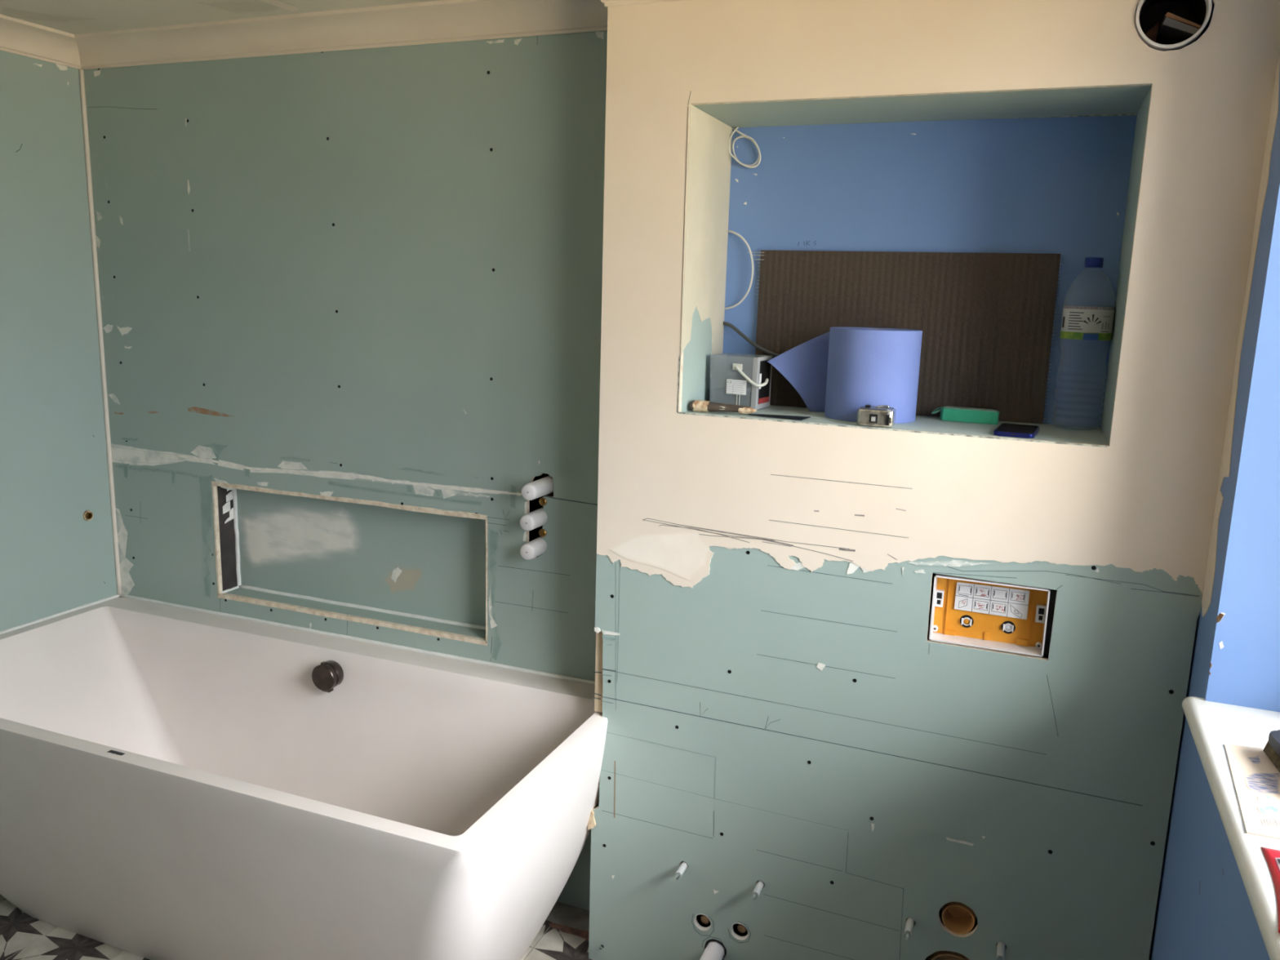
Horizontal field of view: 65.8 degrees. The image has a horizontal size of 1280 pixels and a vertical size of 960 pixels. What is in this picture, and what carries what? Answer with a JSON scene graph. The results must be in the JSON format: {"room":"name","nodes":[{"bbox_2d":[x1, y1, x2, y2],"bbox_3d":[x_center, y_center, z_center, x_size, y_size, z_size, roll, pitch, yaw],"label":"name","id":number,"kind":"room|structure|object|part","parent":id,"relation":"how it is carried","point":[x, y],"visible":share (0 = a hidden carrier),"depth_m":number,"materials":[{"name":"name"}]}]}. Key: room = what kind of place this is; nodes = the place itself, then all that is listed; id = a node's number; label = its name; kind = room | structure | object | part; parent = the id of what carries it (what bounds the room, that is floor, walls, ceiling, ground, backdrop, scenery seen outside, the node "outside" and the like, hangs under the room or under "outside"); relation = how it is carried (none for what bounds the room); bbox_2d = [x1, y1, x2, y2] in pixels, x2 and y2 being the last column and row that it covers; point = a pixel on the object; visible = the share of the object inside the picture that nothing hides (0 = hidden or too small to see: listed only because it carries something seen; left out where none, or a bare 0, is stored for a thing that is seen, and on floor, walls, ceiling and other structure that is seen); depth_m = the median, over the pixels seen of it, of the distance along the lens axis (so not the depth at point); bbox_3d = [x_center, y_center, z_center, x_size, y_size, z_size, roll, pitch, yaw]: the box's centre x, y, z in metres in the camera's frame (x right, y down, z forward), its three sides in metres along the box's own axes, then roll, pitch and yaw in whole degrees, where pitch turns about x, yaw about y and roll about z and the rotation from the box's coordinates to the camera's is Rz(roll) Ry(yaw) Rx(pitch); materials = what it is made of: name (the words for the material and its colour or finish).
{"room":"bathroom under renovation","nodes":[
{"label":"bathroom under renovation","id":0,"kind":"room"},
{"bbox_2d":[0,50,119,631],"bbox_3d":[-2.267,0.130,1.523,0.121,2.328,3.656,6,12,21],"label":"wall","id":1,"kind":"structure","parent":0,"point":[54,470],"depth_m":2.77,"materials":[{"name":"paint"}]},
{"bbox_2d":[0,13,80,69],"bbox_3d":[-2.178,-0.905,1.192,0.088,0.068,3.456,6,12,21],"label":"trim","id":2,"kind":"structure","parent":1,"relation":"attached to","point":[17,36],"depth_m":2.63,"materials":[{"name":"paint"}]},
{"bbox_2d":[83,511,93,520],"bbox_3d":[-1.656,0.105,2.952,0.034,0.030,0.030,6,12,21],"label":"pipe fitting","id":3,"kind":"object","parent":1,"relation":"attached to","point":[87,515],"visible":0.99,"depth_m":2.94,"materials":[{"name":"gold metal"}]},
{"bbox_2d":[84,511,92,519],"bbox_3d":[-1.656,0.105,2.952,0.034,0.021,0.021,6,12,21],"label":"socket","id":4,"kind":"object","parent":3,"relation":"attached to","point":[88,515],"depth_m":2.95,"materials":[{"name":"gold metal"}]},
{"bbox_2d":[0,0,439,34],"bbox_3d":[-0.943,-0.883,0.816,3.349,0.101,3.880,6,12,21],"label":"ceiling","id":5,"kind":"structure","parent":0,"point":[71,16],"depth_m":2.40,"materials":[{"name":"paint"}]},
{"bbox_2d":[83,30,607,910],"bbox_3d":[-0.885,-0.128,2.805,1.964,2.391,0.201,6,12,21],"label":"wall","id":6,"kind":"structure","parent":0,"point":[350,300],"depth_m":2.60,"materials":[{"name":"paint"}]},
{"bbox_2d":[78,69,121,595],"bbox_3d":[-1.597,-0.400,2.933,0.013,1.540,0.013,6,12,21],"label":"trim","id":7,"kind":"structure","parent":6,"relation":"attached to","point":[82,81],"depth_m":2.92,"materials":[{"name":"white plastic"}]},
{"bbox_2d":[74,0,608,69],"bbox_3d":[-0.805,-1.103,2.440,1.697,0.068,0.088,6,12,21],"label":"trim","id":8,"kind":"structure","parent":6,"relation":"attached to","point":[440,21],"depth_m":2.42,"materials":[{"name":"paint"}]},
{"bbox_2d":[520,473,553,559],"bbox_3d":[-0.241,0.119,2.490,0.055,0.260,0.201,6,12,21],"label":"shower valve","id":9,"kind":"object","parent":6,"relation":"attached to","point":[544,486],"visible":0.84,"depth_m":2.43,"materials":[{"name":"white plastic"}]},
{"bbox_2d":[0,893,747,959],"bbox_3d":[-0.751,1.450,1.129,3.431,0.087,3.830,6,12,21],"label":"floor","id":10,"kind":"structure","parent":0,"point":[564,935],"depth_m":2.46,"materials":[{"name":"tile"}]},
{"bbox_2d":[0,594,607,959],"bbox_3d":[-0.973,0.817,2.471,1.739,0.647,0.794,6,12,21],"label":"bathtub","id":11,"kind":"object","parent":10,"relation":"on","point":[178,782],"visible":0.95,"depth_m":2.31,"materials":[{"name":"ceramic"}]},
{"bbox_2d":[107,749,124,755],"bbox_3d":[-1.094,0.569,2.065,0.040,0.001,0.011,6,12,21],"label":"print","id":12,"kind":"object","parent":11,"relation":"on","point":[110,752],"depth_m":2.06},
{"bbox_3d":[-0.843,0.527,2.643,0.072,0.072,0.020,6,12,21],"label":"overflow knob","id":13,"kind":"part","parent":11,"relation":"part of","materials":[{"name":"black metal"}]},
{"bbox_2d":[587,0,1279,959],"bbox_3d":[0.546,0.080,2.150,1.264,2.308,0.351,6,12,21],"label":"wall partition","id":14,"kind":"structure","parent":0,"point":[777,700],"depth_m":2.02,"materials":[{"name":"paint"}]},
{"bbox_2d":[600,0,683,8],"bbox_3d":[0.468,-0.956,1.855,1.292,0.068,0.260,6,12,21],"label":"trim","id":15,"kind":"structure","parent":14,"relation":"attached to","point":[607,3],"depth_m":2.00,"materials":[{"name":"paint"}]},
{"bbox_2d":[674,861,688,879],"bbox_3d":[0.110,0.890,2.310,0.016,0.015,0.158,6,12,21],"label":"bolt","id":16,"kind":"object","parent":14,"relation":"attached to","point":[683,866],"visible":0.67,"depth_m":2.26,"materials":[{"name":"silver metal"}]},
{"bbox_3d":[0.110,0.890,2.310,0.013,0.011,0.158,6,12,21],"label":"threaded rod","id":17,"kind":"part","parent":16,"relation":"part of","materials":[{"name":"silver metal"}]},
{"bbox_2d":[693,913,711,930],"bbox_3d":[0.158,1.022,2.329,0.042,0.042,0.071,6,12,21],"label":"pipe","id":18,"kind":"object","parent":14,"relation":"in","point":[704,919],"visible":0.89,"depth_m":2.31,"materials":[{"name":"plastic"}]},
{"bbox_2d":[699,924,736,959],"bbox_3d":[0.169,1.094,2.280,0.052,0.052,0.235,6,12,21],"label":"pipe","id":19,"kind":"object","parent":14,"relation":"attached to","point":[714,949],"visible":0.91,"depth_m":2.27,"materials":[{"name":"white plastic"}]},
{"bbox_2d":[724,230,753,309],"bbox_3d":[0.231,-0.488,2.299,0.073,0.183,0.010,9,13,33],"label":"cable","id":20,"kind":"object","parent":14,"relation":"attached to","point":[728,231],"visible":1,"depth_m":2.29,"materials":[{"name":"white plastic"}]},
{"bbox_2d":[730,922,748,940],"bbox_3d":[0.241,1.028,2.296,0.042,0.042,0.071,6,12,21],"label":"pipe","id":21,"kind":"object","parent":14,"relation":"in","point":[741,928],"visible":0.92,"depth_m":2.27,"materials":[{"name":"plastic"}]},
{"bbox_2d":[709,353,772,409],"bbox_3d":[0.235,-0.224,2.249,0.133,0.118,0.104,7,12,27],"label":"electrical box","id":22,"kind":"object","parent":14,"relation":"on","point":[735,392],"visible":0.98,"depth_m":2.23,"materials":[{"name":"grey metal"}]},
{"bbox_2d":[728,127,760,168],"bbox_3d":[0.239,-0.757,2.247,0.076,0.093,0.026,6,12,21],"label":"coiled cable","id":23,"kind":"object","parent":14,"relation":"hanging from","point":[743,135],"visible":1,"depth_m":2.25,"materials":[{"name":"white plastic"}]},
{"bbox_2d":[688,400,810,419],"bbox_3d":[0.232,-0.150,2.114,0.258,0.025,0.056,6,12,20],"label":"knife","id":24,"kind":"object","parent":14,"relation":"on","point":[700,406],"visible":1,"depth_m":2.12,"materials":[{"name":"brown wood"}]},
{"bbox_3d":[0.173,-0.157,2.137,0.132,0.023,0.031,6,12,20],"label":"knife handle","id":25,"kind":"part","parent":24,"relation":"part of","materials":[{"name":"brown wood"}]},
{"bbox_3d":[0.292,-0.135,2.093,0.128,0.001,0.056,6,12,20],"label":"knife blade","id":26,"kind":"part","parent":24,"relation":"part of","materials":[{"name":"metal"}]},
{"bbox_2d":[723,321,779,356],"bbox_3d":[0.297,-0.311,2.293,0.243,0.104,0.023,7,12,27],"label":"cable","id":27,"kind":"object","parent":14,"relation":"attached to","point":[736,330],"visible":0.7,"depth_m":2.30,"materials":[{"name":"grey plastic"}]},
{"bbox_2d":[751,880,764,900],"bbox_3d":[0.278,0.908,2.245,0.016,0.015,0.158,6,12,21],"label":"bolt","id":28,"kind":"object","parent":14,"relation":"attached to","point":[757,891],"visible":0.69,"depth_m":2.20,"materials":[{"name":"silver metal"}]},
{"bbox_3d":[0.278,0.908,2.245,0.013,0.011,0.158,6,12,21],"label":"threaded rod","id":29,"kind":"part","parent":28,"relation":"part of","materials":[{"name":"silver metal"}]},
{"bbox_2d":[767,326,922,423],"bbox_3d":[0.432,-0.234,2.142,0.333,0.190,0.191,6,12,21],"label":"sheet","id":30,"kind":"object","parent":14,"relation":"in","point":[837,372],"visible":0.91,"depth_m":2.05,"materials":[{"name":"paper"}]},
{"bbox_2d":[856,404,896,427],"bbox_3d":[0.478,-0.132,2.004,0.074,0.042,0.066,5,11,19],"label":"tape measure","id":31,"kind":"object","parent":14,"relation":"on","point":[882,415],"visible":1,"depth_m":1.98,"materials":[{"name":"silver metal"}]},
{"bbox_3d":[0.479,-0.146,2.003,0.064,0.002,0.053,5,11,19],"label":"tape plate","id":32,"kind":"part","parent":31,"relation":"part of","materials":[{"name":"silver metal"}]},
{"bbox_2d":[684,404,1108,444],"bbox_3d":[0.529,-0.121,2.103,0.861,0.012,0.282,6,12,21],"label":"niche shelf","id":33,"kind":"object","parent":14,"relation":"attached to","point":[926,429],"depth_m":2.01,"materials":[{"name":"white paint"}]},
{"bbox_2d":[751,249,1062,423],"bbox_3d":[0.559,-0.326,2.199,0.674,0.354,0.017,6,12,21],"label":"sheet","id":34,"kind":"object","parent":14,"relation":"in","point":[985,321],"visible":0.85,"depth_m":2.15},
{"bbox_2d":[904,917,914,939],"bbox_3d":[0.584,0.940,2.126,0.016,0.015,0.158,6,12,21],"label":"bolt","id":35,"kind":"object","parent":14,"relation":"attached to","point":[909,923],"visible":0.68,"depth_m":2.08,"materials":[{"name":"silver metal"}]},
{"bbox_3d":[0.584,0.940,2.126,0.013,0.011,0.158,6,12,21],"label":"threaded rod","id":36,"kind":"part","parent":35,"relation":"part of","materials":[{"name":"silver metal"}]},
{"bbox_2d":[927,951,969,959],"bbox_3d":[0.677,1.051,2.139,0.109,0.109,0.081,6,12,21],"label":"pipe","id":37,"kind":"object","parent":14,"relation":"attached to","point":[940,955],"visible":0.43,"depth_m":2.11,"materials":[{"name":"brown plastic"}]},
{"bbox_2d":[941,902,976,933],"bbox_3d":[0.682,0.916,2.113,0.072,0.072,0.082,6,12,21],"label":"pipe","id":38,"kind":"object","parent":14,"relation":"attached to","point":[957,917],"visible":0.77,"depth_m":2.10,"materials":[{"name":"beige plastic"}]},
{"bbox_2d":[931,405,999,424],"bbox_3d":[0.696,-0.140,2.118,0.138,0.028,0.044,7,12,24],"label":"case","id":39,"kind":"object","parent":14,"relation":"on","point":[959,414],"visible":1,"depth_m":2.10,"materials":[{"name":"plastic"}]},
{"bbox_3d":[0.705,-0.152,2.112,0.110,0.002,0.036,7,12,24],"label":"case lid","id":40,"kind":"part","parent":39,"relation":"part of","materials":[{"name":"green plastic"}]},
{"bbox_2d":[928,573,1057,657],"bbox_3d":[0.700,0.263,1.965,0.228,0.135,0.054,6,12,21],"label":"box","id":41,"kind":"object","parent":14,"relation":"attached to","point":[966,611],"visible":0.98,"depth_m":1.98,"materials":[{"name":"orange plastic"}]},
{"bbox_3d":[0.662,0.286,2.004,0.026,0.026,0.001,6,12,21],"label":"push rod","id":42,"kind":"part","parent":41,"relation":"part of","materials":[{"name":"white plastic"}]},
{"bbox_3d":[0.736,0.294,1.975,0.026,0.026,0.001,6,12,21],"label":"push rod","id":43,"kind":"part","parent":41,"relation":"part of","materials":[{"name":"white plastic"}]},
{"bbox_2d":[996,942,1005,959],"bbox_3d":[0.753,0.961,2.061,0.016,0.015,0.158,6,12,21],"label":"bolt","id":44,"kind":"object","parent":14,"relation":"attached to","point":[1001,945],"visible":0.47,"depth_m":2.02,"materials":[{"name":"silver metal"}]},
{"bbox_3d":[0.753,0.961,2.061,0.013,0.011,0.158,6,12,21],"label":"threaded rod","id":45,"kind":"part","parent":44,"relation":"part of","materials":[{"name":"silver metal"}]},
{"bbox_2d":[993,422,1039,438],"bbox_3d":[0.746,-0.098,1.957,0.074,0.008,0.148,7,12,25],"label":"phone","id":46,"kind":"object","parent":14,"relation":"on","point":[1016,430],"visible":1,"depth_m":1.92,"materials":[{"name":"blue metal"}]},
{"bbox_2d":[1052,257,1115,430],"bbox_3d":[0.907,-0.277,2.017,0.096,0.345,0.096,6,12,21],"label":"water bottle","id":47,"kind":"object","parent":14,"relation":"in","point":[1078,322],"visible":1,"depth_m":1.97,"materials":[{"name":"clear plastic"}]},
{"bbox_2d":[1134,0,1212,51],"bbox_3d":[0.919,-0.796,1.718,0.114,0.114,0.127,6,12,21],"label":"vent duct","id":48,"kind":"object","parent":14,"relation":"attached to","point":[1163,25],"visible":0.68,"depth_m":1.72,"materials":[{"name":"white plastic"}]},
{"bbox_2d":[1148,49,1279,959],"bbox_3d":[0.615,0.418,0.388,0.301,2.308,3.630,6,12,21],"label":"wall","id":49,"kind":"structure","parent":0,"point":[1204,911],"depth_m":1.62,"materials":[{"name":"blue paint"}]},
{"bbox_2d":[1182,696,1279,959],"bbox_3d":[0.827,-0.061,0.890,0.302,1.207,1.421,6,12,21],"label":"windowsill","id":50,"kind":"structure","parent":49,"relation":"in","point":[1212,725],"depth_m":1.40,"materials":[{"name":"white paint"}]},
{"bbox_2d":[1224,743,1279,839],"bbox_3d":[0.908,0.432,1.360,0.176,0.002,0.295,6,12,21],"label":"sheet","id":51,"kind":"object","parent":50,"relation":"on","point":[1256,780],"visible":0.98,"depth_m":1.37,"materials":[{"name":"white paper"}]},
{"bbox_2d":[1262,729,1279,772],"bbox_3d":[0.939,0.407,1.400,0.049,0.034,0.180,5,11,15],"label":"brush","id":52,"kind":"object","parent":51,"relation":"on","point":[1272,748],"visible":1,"depth_m":1.46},
{"bbox_2d":[1261,846,1279,933],"bbox_3d":[0.799,0.470,1.108,0.177,0.018,0.205,6,12,21],"label":"packet","id":53,"kind":"object","parent":50,"relation":"on","point":[1272,856],"visible":1,"depth_m":1.18,"materials":[{"name":"plastic"}]}
]}

